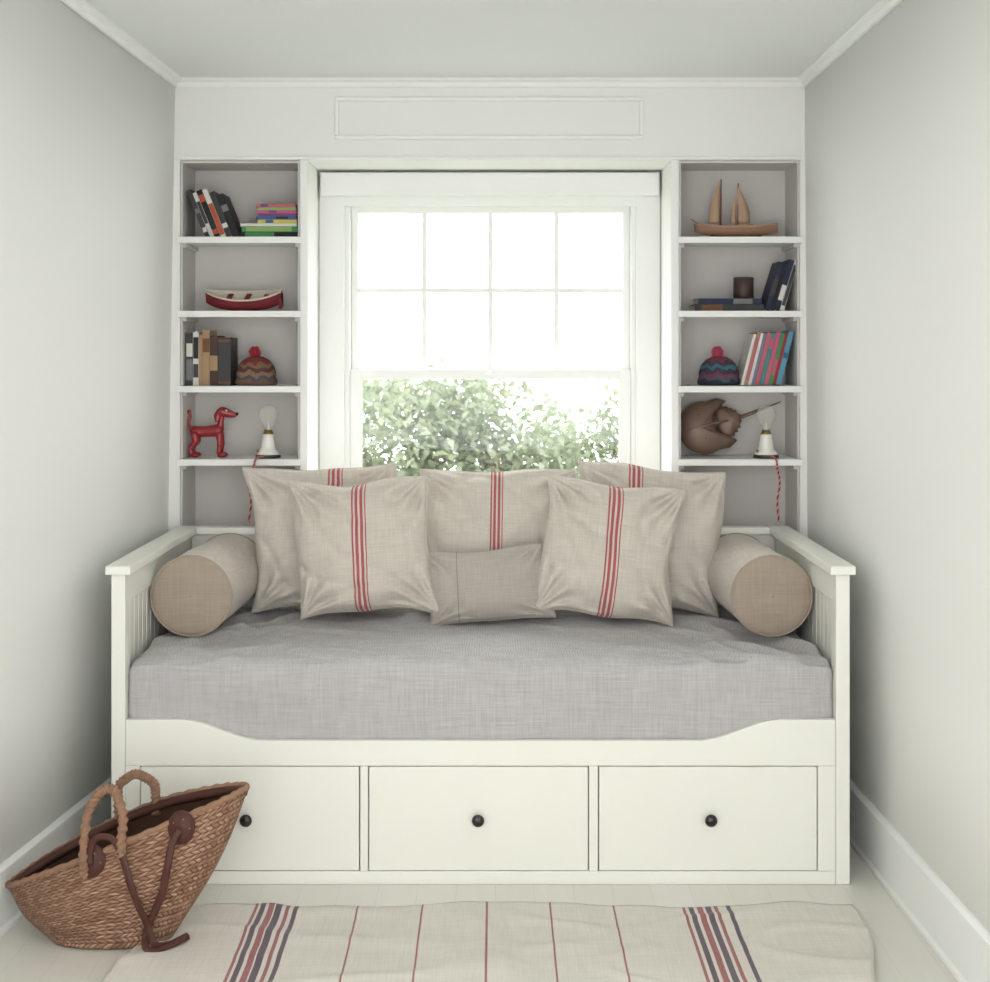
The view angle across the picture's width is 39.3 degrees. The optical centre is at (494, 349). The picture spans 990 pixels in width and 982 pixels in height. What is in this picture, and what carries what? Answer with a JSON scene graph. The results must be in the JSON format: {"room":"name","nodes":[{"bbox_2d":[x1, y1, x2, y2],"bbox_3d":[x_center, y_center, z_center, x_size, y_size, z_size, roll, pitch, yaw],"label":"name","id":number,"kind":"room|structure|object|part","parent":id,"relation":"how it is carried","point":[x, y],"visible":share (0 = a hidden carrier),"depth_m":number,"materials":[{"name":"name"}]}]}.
{"room":"bedroom","nodes":[
{"label":"bedroom","id":0,"kind":"room"},
{"bbox_2d":[0,0,174,863],"bbox_3d":[-1.328,0.278,2.700,0.444,2.495,5.200,0,0,0],"label":"wall","id":1,"kind":"structure","parent":0,"point":[87,127],"depth_m":3.90,"materials":[{"name":"white paint"}]},
{"bbox_2d":[0,777,110,937],"bbox_3d":[-1.317,1.433,2.478,0.158,0.184,4.756,0,0,2],"label":"baseboard","id":2,"kind":"structure","parent":1,"relation":"attached to","point":[66,827],"depth_m":3.84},
{"bbox_2d":[60,0,180,86],"bbox_3d":[-1.136,-0.934,2.475,0.051,0.030,4.749,0,0,0],"label":"trim","id":3,"kind":"structure","parent":1,"relation":"attached to","point":[83,8],"depth_m":4.15,"materials":[{"name":"white wood"}]},
{"bbox_2d":[0,845,957,981],"bbox_3d":[0.000,1.575,2.250,3.100,0.100,6.300,0,0,0],"label":"floor","id":4,"kind":"structure","parent":0,"point":[901,953],"depth_m":3.84,"materials":[{"name":"white wood"}]},
{"bbox_2d":[177,161,300,525],"bbox_3d":[-0.893,0.430,4.957,0.432,2.189,0.246,0,0,0],"label":"built-in bookcase","id":5,"kind":"object","parent":4,"relation":"on","point":[214,490],"visible":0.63,"depth_m":5.06,"materials":[{"name":"white wood"}]},
{"bbox_2d":[186,330,237,385],"bbox_3d":[-1.011,0.028,4.950,0.158,0.196,0.131,0,0,0],"label":"books","id":6,"kind":"object","parent":5,"relation":"in","point":[211,359],"visible":0.98,"depth_m":4.88,"materials":[{"name":"black paper"}]},
{"bbox_2d":[187,407,237,457],"bbox_3d":[-1.004,0.291,4.930,0.182,0.180,0.062,0,0,0],"label":"dog","id":7,"kind":"object","parent":5,"relation":"on","point":[217,430],"visible":1,"depth_m":4.91},
{"bbox_2d":[187,188,241,236],"bbox_3d":[-0.995,-0.483,4.950,0.187,0.173,0.131,0,0,0],"label":"books","id":8,"kind":"object","parent":5,"relation":"in","point":[216,215],"visible":0.8,"depth_m":4.88,"materials":[{"name":"black paper"}]},
{"bbox_2d":[204,289,282,310],"bbox_3d":[-0.895,-0.178,4.931,0.275,0.080,0.098,0,0,0],"label":"rowboat","id":9,"kind":"object","parent":5,"relation":"on","point":[231,300],"visible":0.99,"depth_m":4.92,"materials":[{"name":"red wood"}]},
{"bbox_2d":[235,346,277,385],"bbox_3d":[-0.852,0.056,4.940,0.152,0.140,0.152,0,0,0],"label":"knit beanie","id":10,"kind":"object","parent":5,"relation":"in","point":[255,370],"visible":1,"depth_m":4.89,"materials":[{"name":"multicoloured fabric"}]},
{"bbox_2d":[247,412,280,522],"bbox_3d":[-0.809,0.399,4.880,0.090,0.409,0.142,0,0,14],"label":"lamp","id":11,"kind":"object","parent":5,"relation":"on","point":[268,450],"visible":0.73,"depth_m":4.88,"materials":[{"name":"ceramic"}]},
{"bbox_3d":[-0.834,0.486,4.836,0.067,0.233,0.024,0,0,-39],"label":"cord","id":12,"kind":"part","parent":11,"relation":"part of","materials":[{"name":"red fabric"}]},
{"bbox_2d":[239,204,297,236],"bbox_3d":[-0.799,-0.456,4.960,0.205,0.119,0.151,0,0,0],"label":"book stack","id":13,"kind":"object","parent":5,"relation":"in","point":[274,220],"visible":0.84,"depth_m":4.88,"materials":[{"name":"multicoloured paper"}]},
{"bbox_2d":[105,526,855,883],"bbox_3d":[-0.041,1.069,4.380,2.132,0.911,0.928,0,0,0],"label":"daybed","id":14,"kind":"object","parent":4,"relation":"on","point":[384,745],"visible":0.86,"depth_m":3.95,"materials":[{"name":"white paint"}]},
{"bbox_2d":[150,533,257,636],"bbox_3d":[-0.925,0.757,4.520,0.276,0.253,0.534,0,0,0],"label":"bolster cushion","id":15,"kind":"object","parent":14,"relation":"on","point":[197,590],"visible":0.94,"depth_m":4.26,"materials":[{"name":"fabric"}]},
{"bbox_3d":[-0.707,1.335,3.933,0.036,0.036,0.033,0,0,0],"label":"knob","id":16,"kind":"part","parent":14,"relation":"part of","materials":[{"name":"black metal"}]},
{"bbox_3d":[-0.699,1.337,3.962,0.622,0.296,0.027,0,0,0],"label":"drawer","id":17,"kind":"part","parent":14,"relation":"part of","materials":[{"name":"white paint"}]},
{"bbox_2d":[242,463,407,612],"bbox_3d":[-0.576,0.631,4.673,0.567,0.496,0.194,0,0,-3],"label":"throw pillow","id":18,"kind":"object","parent":14,"relation":"on","point":[278,585],"visible":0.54,"depth_m":4.64,"materials":[{"name":"fabric"}]},
{"bbox_2d":[287,476,438,619],"bbox_3d":[-0.428,0.643,4.509,0.522,0.457,0.196,0,0,3],"label":"throw pillow","id":19,"kind":"object","parent":14,"relation":"on","point":[364,547],"visible":1,"depth_m":4.46,"materials":[{"name":"fabric"}]},
{"bbox_3d":[-0.048,1.335,3.933,0.036,0.036,0.033,0,0,0],"label":"knob","id":20,"kind":"part","parent":14,"relation":"part of","materials":[{"name":"black metal"}]},
{"bbox_3d":[-0.047,1.337,3.962,0.624,0.296,0.027,0,0,0],"label":"drawer","id":21,"kind":"part","parent":14,"relation":"part of","materials":[{"name":"white paint"}]},
{"bbox_3d":[-0.041,1.014,4.375,2.026,0.276,0.820,0,0,0],"label":"mattress","id":22,"kind":"part","parent":14,"relation":"part of","materials":[{"name":"fabric"}]},
{"bbox_2d":[428,543,555,624],"bbox_3d":[-0.025,0.761,4.482,0.443,0.260,0.141,0,0,-2],"label":"lumbar pillow","id":23,"kind":"object","parent":14,"relation":"on","point":[498,584],"visible":0.9,"depth_m":4.45,"materials":[{"name":"beige fabric"}]},
{"bbox_2d":[415,469,576,611],"bbox_3d":[0.004,0.641,4.674,0.548,0.476,0.164,0,0,-1],"label":"throw pillow","id":24,"kind":"object","parent":14,"relation":"on","point":[468,511],"visible":0.38,"depth_m":4.64,"materials":[{"name":"fabric"}]},
{"bbox_2d":[536,474,684,626],"bbox_3d":[0.373,0.651,4.508,0.509,0.488,0.190,0,0,0],"label":"throw pillow","id":25,"kind":"object","parent":14,"relation":"on","point":[606,550],"visible":1,"depth_m":4.46,"materials":[{"name":"fabric"}]},
{"bbox_2d":[578,460,725,617],"bbox_3d":[0.516,0.637,4.674,0.538,0.524,0.182,0,0,1],"label":"throw pillow","id":26,"kind":"object","parent":14,"relation":"on","point":[695,542],"visible":0.54,"depth_m":4.63,"materials":[{"name":"fabric"}]},
{"bbox_3d":[0.608,1.337,3.962,0.621,0.296,0.027,0,0,0],"label":"drawer","id":27,"kind":"part","parent":14,"relation":"part of","materials":[{"name":"white paint"}]},
{"bbox_3d":[0.613,1.335,3.933,0.036,0.036,0.033,0,0,0],"label":"knob","id":28,"kind":"part","parent":14,"relation":"part of","materials":[{"name":"black metal"}]},
{"bbox_2d":[708,533,812,636],"bbox_3d":[0.842,0.757,4.520,0.276,0.253,0.534,0,0,0],"label":"bolster cushion","id":29,"kind":"object","parent":14,"relation":"on","point":[770,594],"visible":0.86,"depth_m":4.26,"materials":[{"name":"fabric"}]},
{"bbox_2d":[100,901,874,981],"bbox_3d":[-0.038,1.511,3.256,2.033,0.022,1.072,0,0,0],"label":"striped rug","id":30,"kind":"object","parent":4,"relation":"on","point":[461,941],"visible":0.98,"depth_m":3.51,"materials":[{"name":"fabric"}]},
{"bbox_2d":[5,769,249,951],"bbox_3d":[-0.960,1.314,3.602,0.643,0.415,0.278,0,0,4],"label":"tote bag","id":31,"kind":"object","parent":30,"relation":"on","point":[130,879],"visible":1,"depth_m":3.51,"materials":[{"name":"wicker"}]},
{"bbox_2d":[677,161,802,531],"bbox_3d":[0.856,0.430,4.957,0.436,2.189,0.246,0,0,0],"label":"built-in bookcase","id":32,"kind":"object","parent":4,"relation":"on","point":[708,266],"visible":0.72,"depth_m":5.06,"materials":[{"name":"white wood"}]},
{"bbox_2d":[697,346,739,385],"bbox_3d":[0.798,0.056,4.940,0.152,0.140,0.152,0,0,0],"label":"knit beanie","id":33,"kind":"object","parent":32,"relation":"in","point":[717,370],"visible":1,"depth_m":4.89,"materials":[{"name":"multicoloured fabric"}]},
{"bbox_2d":[689,298,763,310],"bbox_3d":[0.828,-0.160,4.960,0.245,0.044,0.151,0,0,0],"label":"book stack","id":34,"kind":"object","parent":32,"relation":"in","point":[700,304],"visible":0.88,"depth_m":4.88,"materials":[{"name":"paper"}]},
{"bbox_2d":[733,277,753,297],"bbox_3d":[0.888,-0.222,4.950,0.072,0.076,0.072,0,0,0],"label":"cup","id":35,"kind":"object","parent":34,"relation":"on","point":[743,287],"visible":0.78,"depth_m":4.92,"materials":[{"name":"brown ceramic"}]},
{"bbox_2d":[681,398,780,453],"bbox_3d":[0.846,0.274,4.977,0.375,0.200,0.083,0,0,0],"label":"crab","id":36,"kind":"object","parent":32,"relation":"on","point":[699,433],"visible":0.98,"depth_m":4.96},
{"bbox_2d":[691,179,777,236],"bbox_3d":[0.855,-0.504,4.950,0.312,0.214,0.082,0,0,0],"label":"model sailboat","id":37,"kind":"object","parent":32,"relation":"on","point":[715,212],"visible":1,"depth_m":4.94,"materials":[{"name":"brown wood"}]},
{"bbox_2d":[738,331,793,385],"bbox_3d":[0.961,0.028,4.950,0.188,0.194,0.131,0,0,0],"label":"books","id":38,"kind":"object","parent":32,"relation":"in","point":[764,357],"visible":0.99,"depth_m":4.88,"materials":[{"name":"multicoloured paper"}]},
{"bbox_2d":[753,413,780,522],"bbox_3d":[0.960,0.399,4.884,0.090,0.409,0.132,0,0,0],"label":"lamp","id":39,"kind":"object","parent":32,"relation":"on","point":[766,450],"visible":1,"depth_m":4.88,"materials":[{"name":"ceramic"}]},
{"bbox_3d":[0.976,0.486,4.840,0.017,0.233,0.051,0,0,-33],"label":"cord","id":40,"kind":"part","parent":39,"relation":"part of","materials":[{"name":"red fabric"}]},
{"bbox_2d":[762,259,795,310],"bbox_3d":[1.012,-0.229,4.950,0.121,0.183,0.131,0,0,0],"label":"books","id":41,"kind":"object","parent":32,"relation":"in","point":[780,278],"visible":0.93,"depth_m":4.88,"materials":[{"name":"blue paper"}]},
{"bbox_2d":[85,0,879,76],"bbox_3d":[0.000,-1.025,2.750,3.100,0.150,5.300,0,0,0],"label":"ceiling","id":42,"kind":"structure","parent":0,"point":[193,38],"depth_m":4.20,"materials":[{"name":"white paint"}]},
{"bbox_2d":[168,87,806,536],"bbox_3d":[0.000,0.278,5.075,3.000,2.495,0.450,0,0,0],"label":"wall","id":43,"kind":"structure","parent":0,"point":[209,121],"depth_m":4.85,"materials":[{"name":"white paint"}]},
{"bbox_2d":[319,172,659,469],"bbox_3d":[-0.019,-0.005,5.090,1.267,1.316,0.360,0,0,0],"label":"window","id":44,"kind":"structure","parent":43,"relation":"in","point":[343,196],"depth_m":5.15,"materials":[{"name":"white wood"}]},
{"bbox_2d":[174,156,804,471],"bbox_3d":[-0.019,-0.041,4.846,2.206,1.272,0.008,0,0,0],"label":"trim","id":45,"kind":"structure","parent":43,"relation":"attached to","point":[303,159],"depth_m":4.84,"materials":[{"name":"white wood"}]},
{"bbox_2d":[335,97,643,138],"bbox_3d":[-0.020,-0.811,4.845,1.080,0.148,0.010,0,0,0],"label":"trim","id":46,"kind":"structure","parent":43,"relation":"attached to","point":[337,99],"depth_m":4.84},
{"bbox_2d":[177,77,802,86],"bbox_3d":[-0.018,-0.934,4.836,2.204,0.030,0.028,0,0,0],"label":"trim","id":47,"kind":"structure","parent":43,"relation":"attached to","point":[185,81],"depth_m":4.83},
{"bbox_2d":[805,0,989,932],"bbox_3d":[1.308,0.278,2.700,0.484,2.495,5.200,0,0,0],"label":"wall","id":48,"kind":"structure","parent":0,"point":[897,127],"depth_m":3.66,"materials":[{"name":"white paint"}]},
{"bbox_2d":[798,0,902,86],"bbox_3d":[1.056,-0.934,2.474,0.039,0.030,4.749,0,0,0],"label":"trim","id":49,"kind":"structure","parent":48,"relation":"attached to","point":[882,8],"depth_m":4.15,"materials":[{"name":"white wood"}]},
{"bbox_2d":[850,779,989,981],"bbox_3d":[1.127,1.433,2.475,0.052,0.184,4.750,0,0,-1],"label":"baseboard","id":50,"kind":"structure","parent":48,"relation":"attached to","point":[961,942],"depth_m":3.63,"materials":[{"name":"white wood"}]},
{"label":"outside","id":51,"kind":"structure","parent":0,"visible":0},
{"bbox_3d":[0.000,4.575,15.800,24.000,0.100,20.400,0,0,0],"label":"lawn","id":52,"kind":"structure","parent":51,"visible":0},
{"bbox_2d":[362,356,596,478],"bbox_3d":[-0.543,2.276,8.526,2.808,4.487,1.509,0,0,0],"label":"bush","id":53,"kind":"object","parent":52,"relation":"on","point":[461,432],"visible":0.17,"depth_m":8.42,"materials":[{"name":"green plant"}]},
{"bbox_2d":[522,364,621,473],"bbox_3d":[0.975,2.235,9.049,1.932,4.556,1.201,0,0,20],"label":"tree","id":54,"kind":"object","parent":52,"relation":"on","point":[605,435],"visible":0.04,"depth_m":9.26,"materials":[{"name":"green plant"}]}
]}

